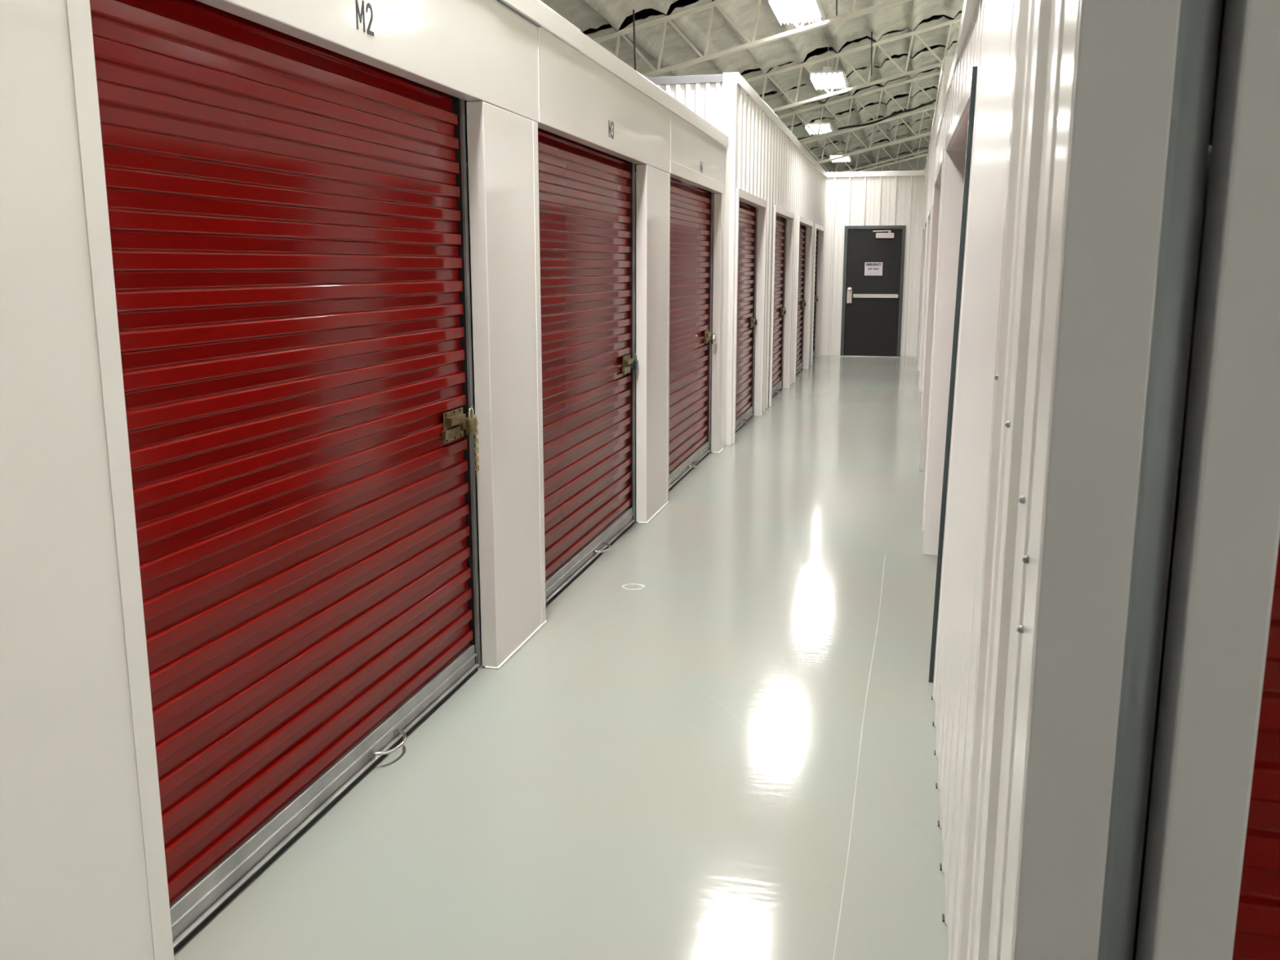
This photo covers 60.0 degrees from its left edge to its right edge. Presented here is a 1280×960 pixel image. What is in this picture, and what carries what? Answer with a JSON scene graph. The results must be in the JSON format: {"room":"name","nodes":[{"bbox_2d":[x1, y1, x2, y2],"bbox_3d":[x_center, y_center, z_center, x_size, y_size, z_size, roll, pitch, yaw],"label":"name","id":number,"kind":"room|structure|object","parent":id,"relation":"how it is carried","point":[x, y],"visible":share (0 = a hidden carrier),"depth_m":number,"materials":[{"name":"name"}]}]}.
{"room":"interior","nodes":[
{"label":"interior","id":0,"kind":"room"},
{"bbox_2d":[195,0,727,195],"bbox_3d":[-0.348,-1.679,4.674,0.063,0.412,8.684,3,11,13],"label":"wall","id":1,"kind":"structure","parent":0,"point":[468,51],"depth_m":3.95,"materials":[{"name":"white metal"}]},
{"bbox_2d":[0,0,154,959],"bbox_3d":[-1.186,0.197,1.462,0.063,2.052,1.470,3,11,13],"label":"wall","id":2,"kind":"structure","parent":1,"relation":"attached to","point":[73,879],"depth_m":1.95,"materials":[{"name":"white paint"}]},
{"bbox_2d":[65,0,174,959],"bbox_3d":[-0.991,0.067,2.129,0.003,2.046,0.058,3,11,13],"label":"trim","id":3,"kind":"structure","parent":1,"relation":"attached to","point":[78,11],"depth_m":2.11,"materials":[{"name":"white metal"}]},
{"bbox_2d":[89,0,480,953],"bbox_3d":[-0.965,-0.270,3.095,0.388,2.350,1.923,3,11,13],"label":"door","id":4,"kind":"structure","parent":1,"relation":"in","point":[288,214],"depth_m":2.81,"materials":[{"name":"red metal"}]},
{"bbox_2d":[465,407,476,435],"bbox_3d":[-0.601,-0.211,3.947,0.022,0.098,0.060,3,11,13],"label":"padlock","id":5,"kind":"object","parent":4,"relation":"attached to","point":[471,423],"visible":1,"depth_m":3.93,"materials":[{"name":"gold metal"}]},
{"bbox_2d":[474,414,479,475],"bbox_3d":[-0.596,-0.126,4.029,0.014,0.224,0.014,-11,15,-44],"label":"chain","id":6,"kind":"object","parent":4,"relation":"hanging from","point":[475,434],"visible":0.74,"depth_m":4.03,"materials":[{"name":"gold metal"}]},
{"bbox_2d":[355,0,373,36],"bbox_3d":[-0.736,-1.238,2.965,0.002,0.083,0.098,3,11,13],"label":"number","id":7,"kind":"object","parent":1,"relation":"attached to","point":[368,5],"visible":1,"depth_m":2.96,"materials":[{"name":"black plastic"}]},
{"bbox_2d":[466,101,541,666],"bbox_3d":[-0.501,-0.349,4.277,0.063,2.046,0.578,3,11,13],"label":"pillar","id":8,"kind":"structure","parent":1,"relation":"attached to","point":[500,165],"depth_m":4.15,"materials":[{"name":"white metal"}]},
{"bbox_2d":[496,0,542,27],"bbox_3d":[-0.442,-1.724,4.099,0.014,0.006,0.460,3,11,13],"label":"trim","id":9,"kind":"structure","parent":1,"relation":"attached to","point":[502,2],"depth_m":4.08,"materials":[{"name":"grey metal"}]},
{"bbox_2d":[537,26,540,122],"bbox_3d":[-0.396,-1.591,4.345,0.004,0.361,0.012,3,11,13],"label":"trim","id":10,"kind":"structure","parent":1,"relation":"attached to","point":[537,27],"depth_m":4.34,"materials":[{"name":"white metal"}]},
{"bbox_2d":[533,120,546,624],"bbox_3d":[-0.409,-0.395,4.521,0.003,2.046,0.054,3,11,13],"label":"trim","id":11,"kind":"structure","parent":1,"relation":"attached to","point":[535,162],"depth_m":4.50,"materials":[{"name":"white metal"}]},
{"bbox_2d":[502,0,580,51],"bbox_3d":[-0.850,-1.496,2.667,0.132,0.090,4.550,3,11,13],"label":"trim","id":12,"kind":"structure","parent":1,"relation":"attached to","point":[550,20],"depth_m":4.42,"materials":[{"name":"white metal"}]},
{"bbox_2d":[464,100,635,605],"bbox_3d":[-0.386,-0.729,5.474,0.388,2.350,1.901,3,11,13],"label":"door","id":13,"kind":"structure","parent":1,"relation":"in","point":[587,194],"depth_m":5.47,"materials":[{"name":"red metal"}]},
{"bbox_2d":[537,128,631,579],"bbox_3d":[-0.294,-0.648,5.468,0.064,1.998,1.842,3,11,13],"label":"roller shutter","id":14,"kind":"object","parent":13,"relation":"hanging from","point":[584,192],"depth_m":5.43,"materials":[{"name":"red metal"}]},
{"bbox_2d":[632,353,638,368],"bbox_3d":[-0.025,-0.679,6.340,0.022,0.087,0.052,3,11,13],"label":"padlock","id":15,"kind":"object","parent":13,"relation":"attached to","point":[635,365],"visible":1,"depth_m":6.32,"materials":[{"name":"green"}]},
{"bbox_2d":[608,120,613,139],"bbox_3d":[-0.140,-1.710,5.414,0.002,0.083,0.097,3,11,13],"label":"number","id":16,"kind":"object","parent":1,"relation":"attached to","point":[610,127],"visible":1,"depth_m":5.41,"materials":[{"name":"black paint"}]},
{"bbox_2d":[635,164,668,522],"bbox_3d":[0.080,-0.810,6.667,0.063,2.046,0.622,3,11,13],"label":"trim","id":17,"kind":"structure","parent":1,"relation":"attached to","point":[651,183],"depth_m":6.50,"materials":[{"name":"white metal"}]},
{"bbox_2d":[578,31,728,148],"bbox_3d":[0.159,-2.295,6.822,0.130,0.087,4.150,3,11,13],"label":"trim","id":18,"kind":"structure","parent":1,"relation":"attached to","point":[589,48],"depth_m":5.99,"materials":[{"name":"white metal"}]},
{"bbox_2d":[666,173,670,502],"bbox_3d":[0.177,-0.860,6.933,0.003,2.046,0.052,3,11,13],"label":"trim","id":19,"kind":"structure","parent":1,"relation":"attached to","point":[668,181],"depth_m":6.92,"materials":[{"name":"white metal"}]},
{"bbox_2d":[670,111,671,159],"bbox_3d":[0.188,-2.054,6.747,0.004,0.361,0.012,3,11,13],"label":"trim","id":20,"kind":"structure","parent":1,"relation":"attached to","point":[671,112],"depth_m":6.74,"materials":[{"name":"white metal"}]},
{"bbox_2d":[635,164,713,491],"bbox_3d":[0.207,-1.200,7.913,0.388,2.350,1.959,3,11,13],"label":"door","id":21,"kind":"structure","parent":1,"relation":"in","point":[691,206],"depth_m":8.06,"materials":[{"name":"red metal"}]},
{"bbox_2d":[668,177,711,473],"bbox_3d":[0.299,-1.119,7.906,0.064,1.998,1.900,3,11,13],"label":"roller shutter","id":22,"kind":"object","parent":21,"relation":"hanging from","point":[690,273],"depth_m":8.05,"materials":[{"name":"red metal"}]},
{"bbox_2d":[711,333,715,344],"bbox_3d":[0.581,-1.115,8.733,0.033,0.088,0.076,3,11,13],"label":"lock","id":23,"kind":"object","parent":21,"relation":"attached to","point":[713,336],"visible":1,"depth_m":8.71,"materials":[{"name":"silver metal"}]},
{"bbox_2d":[670,160,723,193],"bbox_3d":[0.416,-2.091,7.702,0.008,0.076,1.984,3,11,13],"label":"trim","id":24,"kind":"structure","parent":1,"relation":"attached to","point":[676,169],"depth_m":7.51,"materials":[{"name":"white metal"}]},
{"bbox_2d":[711,193,726,452],"bbox_3d":[0.634,-1.250,8.945,0.063,2.046,0.228,3,11,13],"label":"trim","id":25,"kind":"structure","parent":1,"relation":"attached to","point":[720,199],"depth_m":8.87,"materials":[{"name":"white metal"}]},
{"bbox_2d":[722,149,730,448],"bbox_3d":[0.680,-1.463,9.110,0.059,2.413,0.188,3,11,13],"label":"trim","id":26,"kind":"structure","parent":1,"relation":"attached to","point":[728,150],"depth_m":9.10,"materials":[{"name":"white metal"}]},
{"bbox_2d":[466,81,729,444],"bbox_3d":[-0.681,-1.811,9.510,2.978,2.945,0.074,3,11,13],"label":"wall","id":27,"kind":"structure","parent":0,"point":[704,100],"depth_m":8.97,"materials":[{"name":"white metal"}]},
{"bbox_2d":[645,74,722,84],"bbox_3d":[-0.730,-3.285,9.237,2.878,0.063,0.085,3,11,13],"label":"trim","id":28,"kind":"structure","parent":27,"relation":"attached to","point":[709,78],"depth_m":8.94,"materials":[{"name":"grey metal"}]},
{"bbox_2d":[721,73,737,445],"bbox_3d":[0.725,-1.777,9.174,0.113,3.005,0.070,3,11,13],"label":"trim","id":29,"kind":"structure","parent":27,"relation":"attached to","point":[731,77],"depth_m":9.08,"materials":[{"name":"white metal"}]},
{"bbox_2d":[173,306,1182,959],"bbox_3d":[8.674,-1.693,16.935,27.000,0.100,47.000,3,11,13],"label":"floor","id":30,"kind":"structure","parent":0,"point":[615,809],"depth_m":3.45,"materials":[{"name":"paint"}]},
{"bbox_2d":[442,775,479,818],"bbox_3d":[-0.513,0.908,3.185,0.015,0.001,0.270,3,11,13],"label":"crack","id":31,"kind":"structure","parent":30,"relation":"on","point":[479,775],"depth_m":3.19,"materials":[{"name":"grey concrete"}]},
{"bbox_2d":[484,620,546,669],"bbox_3d":[-0.492,0.657,4.468,0.056,0.009,0.584,3,11,13],"label":"trim","id":32,"kind":"structure","parent":30,"relation":"on","point":[536,630],"depth_m":4.38,"materials":[{"name":"white metal"}]},
{"bbox_2d":[621,583,644,590],"bbox_3d":[-0.032,0.507,5.268,0.110,0.001,0.104,3,11,13],"label":"ring","id":33,"kind":"object","parent":30,"relation":"on","point":[623,585],"depth_m":5.27,"materials":[{"name":"grey metal"}]},
{"bbox_2d":[638,501,669,524],"bbox_3d":[0.089,0.196,6.858,0.056,0.009,0.628,3,11,13],"label":"trim","id":34,"kind":"structure","parent":30,"relation":"on","point":[658,511],"depth_m":6.72,"materials":[{"name":"white metal"}]},
{"bbox_2d":[833,554,885,958],"bbox_3d":[0.823,0.750,4.007,0.046,0.001,3.960,3,11,13],"label":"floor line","id":35,"kind":"structure","parent":30,"relation":"on","point":[885,554],"depth_m":3.26,"materials":[{"name":"white paint"}]},
{"bbox_2d":[539,0,964,172],"bbox_3d":[8.771,-7.999,15.695,23.800,5.778,47.000,3,11,13],"label":"ceiling","id":36,"kind":"structure","parent":0,"point":[584,15],"depth_m":17.64,"materials":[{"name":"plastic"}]},
{"bbox_2d":[632,9,635,70],"bbox_3d":[-0.067,-5.282,13.342,0.039,0.709,0.022,3,11,13],"label":"rod","id":37,"kind":"object","parent":36,"relation":"hanging from","point":[633,17],"visible":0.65,"depth_m":13.33,"materials":[{"name":"grey metal"}]},
{"bbox_2d":[592,0,912,77],"bbox_3d":[7.762,-6.800,11.512,23.150,6.130,0.110,3,11,13],"label":"roof truss","id":38,"kind":"object","parent":36,"relation":"attached to","point":[802,28],"visible":0.37,"depth_m":13.42,"materials":[{"name":"beige metal"}]},
{"bbox_2d":[768,0,825,25],"bbox_3d":[1.780,-5.545,12.486,0.532,0.550,1.220,3,11,13],"label":"ceiling light","id":39,"kind":"object","parent":38,"relation":"hanging from","point":[788,10],"visible":1,"depth_m":12.55,"materials":[{"name":"white plastic"}]},
{"bbox_2d":[804,115,834,134],"bbox_3d":[3.816,-7.665,23.477,0.532,0.550,1.220,3,11,13],"label":"ceiling light","id":40,"kind":"object","parent":36,"relation":"hanging from","point":[824,126],"visible":0.75,"depth_m":23.12,"materials":[{"name":"white plastic"}]},
{"bbox_2d":[829,138,852,162],"bbox_3d":[5.466,-8.970,30.132,0.532,0.550,1.220,3,11,13],"label":"ceiling light","id":41,"kind":"object","parent":36,"relation":"hanging from","point":[832,156],"visible":0.63,"depth_m":29.84,"materials":[{"name":"white plastic"}]},
{"bbox_2d":[745,17,960,112],"bbox_3d":[8.976,-7.763,16.507,23.150,6.130,0.110,3,11,13],"label":"roof truss","id":42,"kind":"object","parent":36,"relation":"attached to","point":[915,33],"visible":0.3,"depth_m":18.01,"materials":[{"name":"beige metal"}]},
{"bbox_2d":[809,48,848,89],"bbox_3d":[2.997,-6.530,17.487,0.532,0.550,1.220,3,11,13],"label":"ceiling light","id":43,"kind":"object","parent":42,"relation":"hanging from","point":[827,77],"visible":1,"depth_m":17.25,"materials":[{"name":"white plastic"}]},
{"bbox_2d":[777,71,940,142],"bbox_3d":[10.073,-8.633,21.015,23.150,6.130,0.110,3,11,13],"label":"roof truss","id":44,"kind":"object","parent":36,"relation":"attached to","point":[914,80],"visible":0.14,"depth_m":22.55,"materials":[{"name":"beige metal"}]},
{"bbox_2d":[837,98,936,129],"bbox_3d":[5.074,-7.425,22.390,2.113,0.635,0.044,3,11,13],"label":"cable","id":45,"kind":"object","parent":44,"relation":"attached to","point":[934,100],"visible":0.92,"depth_m":22.41,"materials":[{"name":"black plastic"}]},
{"bbox_2d":[800,106,934,164],"bbox_3d":[11.252,-9.573,25.886,23.161,6.130,0.110,3,11,13],"label":"roof truss","id":46,"kind":"object","parent":36,"relation":"attached to","point":[932,108],"visible":0.17,"depth_m":27.44,"materials":[{"name":"beige metal"}]},
{"bbox_2d":[871,31,872,75],"bbox_3d":[3.656,-6.731,17.497,0.039,0.680,0.022,3,11,13],"label":"rod","id":47,"kind":"object","parent":36,"relation":"hanging from","point":[871,32],"visible":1,"depth_m":17.48,"materials":[{"name":"grey metal"}]},
{"bbox_2d":[817,131,930,172],"bbox_3d":[12.460,-10.531,30.853,23.161,6.130,0.110,3,11,13],"label":"roof truss","id":48,"kind":"object","parent":36,"relation":"attached to","point":[926,154],"visible":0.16,"depth_m":32.31,"materials":[{"name":"beige metal"}]},
{"bbox_2d":[841,149,928,172],"bbox_3d":[13.668,-11.490,35.819,23.161,6.130,0.110,3,11,13],"label":"roof truss","id":49,"kind":"object","parent":36,"relation":"attached to","point":[926,150],"visible":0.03,"depth_m":37.20,"materials":[{"name":"beige metal"}]},
{"bbox_2d":[736,86,826,412],"bbox_3d":[1.893,-2.645,13.871,0.068,2.930,9.863,3,11,13],"label":"wall","id":50,"kind":"structure","parent":0,"point":[770,167],"depth_m":11.65,"materials":[{"name":"white metal"}]},
{"bbox_2d":[735,200,757,432],"bbox_3d":[0.805,-1.644,10.217,0.388,2.350,1.815,3,11,13],"label":"door","id":51,"kind":"structure","parent":50,"relation":"in","point":[748,214],"depth_m":10.59,"materials":[{"name":"red metal"}]},
{"bbox_2d":[732,187,767,444],"bbox_3d":[1.016,-1.523,10.189,0.024,2.123,1.900,3,11,13],"label":"trim","id":52,"kind":"structure","parent":50,"relation":"attached to","point":[740,193],"depth_m":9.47,"materials":[{"name":"white metal"}]},
{"bbox_2d":[722,71,797,146],"bbox_3d":[1.291,-3.663,11.191,0.128,0.085,4.875,3,11,13],"label":"trim","id":53,"kind":"structure","parent":50,"relation":"attached to","point":[741,82],"depth_m":10.36,"materials":[{"name":"white metal"}]},
{"bbox_2d":[757,208,786,397],"bbox_3d":[1.424,-2.135,12.762,0.388,2.350,1.861,3,11,13],"label":"door","id":54,"kind":"structure","parent":50,"relation":"in","point":[780,223],"depth_m":13.28,"materials":[{"name":"red metal"}]},
{"bbox_2d":[772,215,785,386],"bbox_3d":[1.517,-2.054,12.755,0.064,1.998,1.802,3,11,13],"label":"roller shutter","id":55,"kind":"object","parent":54,"relation":"hanging from","point":[780,258],"depth_m":13.27,"materials":[{"name":"red metal"}]},
{"bbox_2d":[768,213,791,406],"bbox_3d":[1.595,-1.985,12.749,0.058,2.059,1.870,3,11,13],"label":"trim","id":56,"kind":"structure","parent":50,"relation":"attached to","point":[788,220],"depth_m":13.62,"materials":[{"name":"white metal"}]},
{"bbox_2d":[768,204,794,406],"bbox_3d":[1.635,-2.014,12.733,0.024,2.123,1.946,3,11,13],"label":"trim","id":57,"kind":"structure","parent":50,"relation":"attached to","point":[780,211],"depth_m":11.98,"materials":[{"name":"white metal"}]},
{"bbox_2d":[786,222,806,374],"bbox_3d":[2.049,-2.631,15.330,0.388,2.350,1.963,3,11,13],"label":"door","id":58,"kind":"structure","parent":50,"relation":"in","point":[802,233],"depth_m":15.97,"materials":[{"name":"red metal"}]},
{"bbox_2d":[795,224,804,365],"bbox_3d":[2.141,-2.550,15.323,0.064,1.998,1.904,3,11,13],"label":"roller shutter","id":59,"kind":"object","parent":58,"relation":"hanging from","point":[801,295],"depth_m":15.95,"materials":[{"name":"red metal"}]},
{"bbox_2d":[793,216,813,382],"bbox_3d":[2.260,-2.510,15.302,0.024,2.123,2.048,3,11,13],"label":"trim","id":60,"kind":"structure","parent":50,"relation":"attached to","point":[802,220],"depth_m":14.55,"materials":[{"name":"white metal"}]},
{"bbox_2d":[800,222,810,368],"bbox_3d":[2.219,-2.480,15.317,0.058,2.059,1.972,3,11,13],"label":"trim","id":61,"kind":"structure","parent":50,"relation":"attached to","point":[808,228],"depth_m":16.25,"materials":[{"name":"white metal"}]},
{"bbox_2d":[795,139,826,177],"bbox_3d":[2.439,-4.573,15.919,0.126,0.083,5.026,3,11,13],"label":"trim","id":62,"kind":"structure","parent":50,"relation":"attached to","point":[800,146],"depth_m":15.36,"materials":[{"name":"white metal"}]},
{"bbox_2d":[812,231,818,359],"bbox_3d":[2.611,-3.078,17.645,0.388,2.350,1.549,3,11,13],"label":"door","id":63,"kind":"structure","parent":50,"relation":"in","point":[817,232],"depth_m":18.31,"materials":[{"name":"red"}]},
{"bbox_2d":[813,234,817,350],"bbox_3d":[2.704,-2.997,17.638,0.064,1.998,1.490,3,11,13],"label":"roller shutter","id":64,"kind":"object","parent":63,"relation":"hanging from","point":[815,273],"depth_m":18.34,"materials":[{"name":"red metal"}]},
{"bbox_2d":[810,223,824,364],"bbox_3d":[2.823,-2.957,17.617,0.024,2.123,1.634,3,11,13],"label":"trim","id":65,"kind":"structure","parent":50,"relation":"attached to","point":[819,227],"depth_m":17.02,"materials":[{"name":"white metal"}]},
{"bbox_2d":[815,228,822,356],"bbox_3d":[2.782,-2.927,17.632,0.058,2.059,1.558,3,11,13],"label":"door","id":66,"kind":"structure","parent":50,"relation":"attached to","point":[820,249],"depth_m":18.36,"materials":[{"name":"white metal"}]},
{"bbox_2d":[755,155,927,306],"bbox_3d":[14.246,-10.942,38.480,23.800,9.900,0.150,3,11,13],"label":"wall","id":67,"kind":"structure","parent":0,"point":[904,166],"depth_m":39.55,"materials":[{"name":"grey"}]},
{"bbox_2d":[820,175,925,357],"bbox_3d":[3.884,-3.525,18.433,1.682,2.930,0.140,3,11,13],"label":"wall","id":68,"kind":"structure","parent":0,"point":[873,200],"depth_m":18.29,"materials":[{"name":"white metal"}]},
{"bbox_2d":[840,225,906,357],"bbox_3d":[3.873,-3.133,18.464,0.987,2.149,0.190,3,11,13],"label":"door","id":69,"kind":"structure","parent":68,"relation":"in","point":[872,305],"depth_m":18.45,"materials":[{"name":"grey paint"}]},
{"bbox_2d":[864,262,882,275],"bbox_3d":[3.871,-3.499,18.379,0.290,0.216,0.004,3,11,13],"label":"paper sign","id":70,"kind":"object","parent":69,"relation":"attached to","point":[874,268],"visible":1,"depth_m":18.38,"materials":[{"name":"grey paper"}]},
{"bbox_2d":[826,170,924,177],"bbox_3d":[3.889,-5.004,18.142,1.641,0.084,0.148,3,11,13],"label":"trim","id":71,"kind":"structure","parent":68,"relation":"attached to","point":[887,173],"depth_m":18.08,"materials":[{"name":"white metal"}]},
{"bbox_2d":[916,72,943,414],"bbox_3d":[3.480,-2.552,13.376,0.081,2.935,10.106,3,11,13],"label":"wall","id":72,"kind":"structure","parent":0,"point":[931,168],"depth_m":12.18,"materials":[{"name":"white metal"}]},
{"bbox_2d":[916,228,924,359],"bbox_3d":[4.346,-2.863,17.133,0.020,2.123,1.384,3,11,13],"label":"trim","id":73,"kind":"structure","parent":72,"relation":"attached to","point":[923,228],"depth_m":17.75,"materials":[{"name":"white metal"}]},
{"bbox_2d":[918,222,926,371],"bbox_3d":[3.812,-2.440,14.938,0.020,2.123,2.048,3,11,13],"label":"trim","id":74,"kind":"structure","parent":72,"relation":"attached to","point":[926,223],"depth_m":15.87,"materials":[{"name":"white metal"}]},
{"bbox_2d":[920,204,931,391],"bbox_3d":[3.188,-1.944,12.370,0.020,2.123,1.946,3,11,13],"label":"trim","id":75,"kind":"structure","parent":72,"relation":"attached to","point":[929,215],"depth_m":13.25,"materials":[{"name":"white metal"}]},
{"bbox_2d":[921,216,930,391],"bbox_3d":[3.238,-1.910,12.364,0.084,2.059,1.870,3,11,13],"label":"trim","id":76,"kind":"structure","parent":72,"relation":"attached to","point":[930,216],"depth_m":13.25,"materials":[{"name":"white metal"}]},
{"bbox_2d":[924,137,931,175],"bbox_3d":[4.053,-4.481,15.430,0.108,0.078,5.206,3,11,13],"label":"trim","id":77,"kind":"structure","parent":72,"relation":"attached to","point":[930,143],"depth_m":14.91,"materials":[{"name":"white metal"}]},
{"bbox_2d":[924,198,933,368],"bbox_3d":[2.582,-1.463,9.878,0.020,2.123,1.790,3,11,13],"label":"trim","id":78,"kind":"structure","parent":72,"relation":"attached to","point":[933,198],"depth_m":10.59,"materials":[{"name":"white metal"}]},
{"bbox_2d":[930,59,944,140],"bbox_3d":[2.882,-3.555,10.618,0.110,0.080,4.870,3,11,13],"label":"trim","id":79,"kind":"structure","parent":72,"relation":"attached to","point":[943,60],"depth_m":9.69,"materials":[{"name":"white metal"}]},
{"bbox_2d":[921,0,1065,959],"bbox_3d":[1.381,-0.636,4.900,0.117,2.385,7.805,3,11,13],"label":"wall","id":80,"kind":"structure","parent":0,"point":[989,46],"depth_m":1.96,"materials":[{"name":"white metal"}]},
{"bbox_2d":[921,175,941,471],"bbox_3d":[1.918,-0.898,7.119,0.094,2.059,1.948,3,11,13],"label":"trim","id":81,"kind":"structure","parent":80,"relation":"attached to","point":[938,197],"depth_m":8.04,"materials":[{"name":"white metal"}]},
{"bbox_2d":[919,146,945,531],"bbox_3d":[1.867,-0.932,7.125,0.030,2.123,2.024,3,11,13],"label":"trim","id":82,"kind":"structure","parent":80,"relation":"attached to","point":[940,171],"depth_m":6.36,"materials":[{"name":"white metal"}]},
{"bbox_2d":[934,41,959,146],"bbox_3d":[1.856,-2.209,6.567,0.119,0.073,3.820,3,11,13],"label":"trim","id":83,"kind":"structure","parent":80,"relation":"attached to","point":[956,58],"depth_m":5.90,"materials":[{"name":"white metal"}]},
{"bbox_2d":[942,55,954,106],"bbox_3d":[2.306,-1.665,8.539,0.076,3.027,0.065,3,11,13],"label":"trim","id":84,"kind":"structure","parent":80,"relation":"attached to","point":[948,60],"depth_m":8.25,"materials":[{"name":"white metal"}]},
{"bbox_2d":[923,74,977,679],"bbox_3d":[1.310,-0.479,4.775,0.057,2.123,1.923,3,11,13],"label":"trim","id":85,"kind":"structure","parent":80,"relation":"attached to","point":[963,108],"depth_m":5.55,"materials":[{"name":"white metal"}]},
{"bbox_2d":[928,66,977,682],"bbox_3d":[1.083,-0.309,3.853,0.054,2.140,0.005,3,11,13],"label":"trim","id":86,"kind":"structure","parent":80,"relation":"attached to","point":[974,77],"depth_m":3.83,"materials":[{"name":"grey metal"}]},
{"bbox_2d":[956,0,979,54],"bbox_3d":[0.932,-1.483,2.796,0.121,0.075,4.081,3,11,14],"label":"trim","id":87,"kind":"structure","parent":80,"relation":"attached to","point":[969,9],"depth_m":4.13,"materials":[{"name":"white metal"}]},
{"bbox_2d":[957,0,1029,959],"bbox_3d":[0.574,-0.036,1.793,0.022,2.376,0.105,3,11,13],"label":"trim","id":88,"kind":"structure","parent":80,"relation":"attached to","point":[1023,5],"depth_m":1.77,"materials":[{"name":"white metal"}]},
{"bbox_2d":[1004,421,1010,427],"bbox_3d":[0.487,-0.074,1.469,0.006,0.009,0.009,3,11,13],"label":"screw","id":89,"kind":"object","parent":80,"relation":"attached to","point":[1007,424],"depth_m":1.47,"materials":[{"name":"metal"}]},
{"bbox_2d":[1017,625,1023,633],"bbox_3d":[0.411,0.162,1.200,0.006,0.009,0.009,3,11,13],"label":"screw","id":90,"kind":"object","parent":80,"relation":"attached to","point":[1020,628],"depth_m":1.20,"materials":[{"name":"metal"}]},
{"bbox_2d":[1018,496,1024,503],"bbox_3d":[0.434,0.023,1.260,0.006,0.009,0.009,3,11,13],"label":"screw","id":91,"kind":"object","parent":80,"relation":"attached to","point":[1021,500],"depth_m":1.26,"materials":[{"name":"metal"}]},
{"bbox_2d":[1022,555,1029,563],"bbox_3d":[0.410,0.084,1.178,0.006,0.009,0.009,3,11,13],"label":"screw","id":92,"kind":"object","parent":80,"relation":"attached to","point":[1026,557],"depth_m":1.18,"materials":[{"name":"metal"}]},
{"bbox_2d":[1000,0,1079,959],"bbox_3d":[0.411,0.052,1.137,0.012,2.459,0.101,3,11,13],"label":"trim","id":93,"kind":"structure","parent":80,"relation":"attached to","point":[1069,37],"depth_m":1.12,"materials":[{"name":"white metal"}]},
{"bbox_2d":[1012,0,1181,959],"bbox_3d":[0.439,0.059,1.098,0.082,2.459,0.062,3,11,13],"label":"trim","id":94,"kind":"structure","parent":80,"relation":"attached to","point":[1126,56],"depth_m":1.05,"materials":[{"name":"white metal"}]},
{"bbox_2d":[1097,0,1222,959],"bbox_3d":[0.515,0.083,1.104,0.110,2.410,0.020,-10,15,-42],"label":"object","id":95,"kind":"structure","parent":80,"relation":"attached to","point":[1199,21],"depth_m":1.07,"materials":[{"name":"grey metal"}]},
{"bbox_2d":[1208,0,1225,146],"bbox_3d":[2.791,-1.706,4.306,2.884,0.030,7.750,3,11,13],"label":"trim","id":96,"kind":"structure","parent":80,"relation":"attached to","point":[1223,8],"depth_m":4.92,"materials":[{"name":"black metal"}]},
{"bbox_2d":[1178,145,1212,466],"bbox_3d":[3.699,-1.565,8.238,2.900,2.945,0.070,3,11,13],"label":"trim","id":97,"kind":"structure","parent":0,"point":[1211,146],"depth_m":8.18,"materials":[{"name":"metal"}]},
{"bbox_3d":[1.944,0.134,0.760,2.752,2.440,0.076,3,11,13],"label":"wall","id":98,"kind":"structure","parent":0,"visible":0},
{"bbox_2d":[1135,0,1279,959],"bbox_3d":[0.570,0.072,1.083,0.074,2.440,0.076,3,11,13],"label":"trim","id":99,"kind":"structure","parent":98,"relation":"attached to","point":[1228,530],"depth_m":1.05,"materials":[{"name":"white metal"}]},
{"bbox_2d":[1231,537,1279,959],"bbox_3d":[1.606,0.121,1.069,1.952,2.350,0.388,3,11,13],"label":"door","id":100,"kind":"structure","parent":98,"relation":"in","point":[1257,931],"depth_m":1.22,"materials":[{"name":"red metal"}]},
{"bbox_3d":[-2.045,-1.679,10.359,0.050,2.365,18.756,3,11,13],"label":"wall","id":101,"kind":"structure","parent":0,"visible":0},
{"bbox_2d":[465,113,467,162],"bbox_3d":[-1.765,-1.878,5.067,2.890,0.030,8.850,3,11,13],"label":"trim","id":102,"kind":"structure","parent":101,"relation":"on","point":[465,113],"depth_m":7.59,"materials":[{"name":"silver metal"}]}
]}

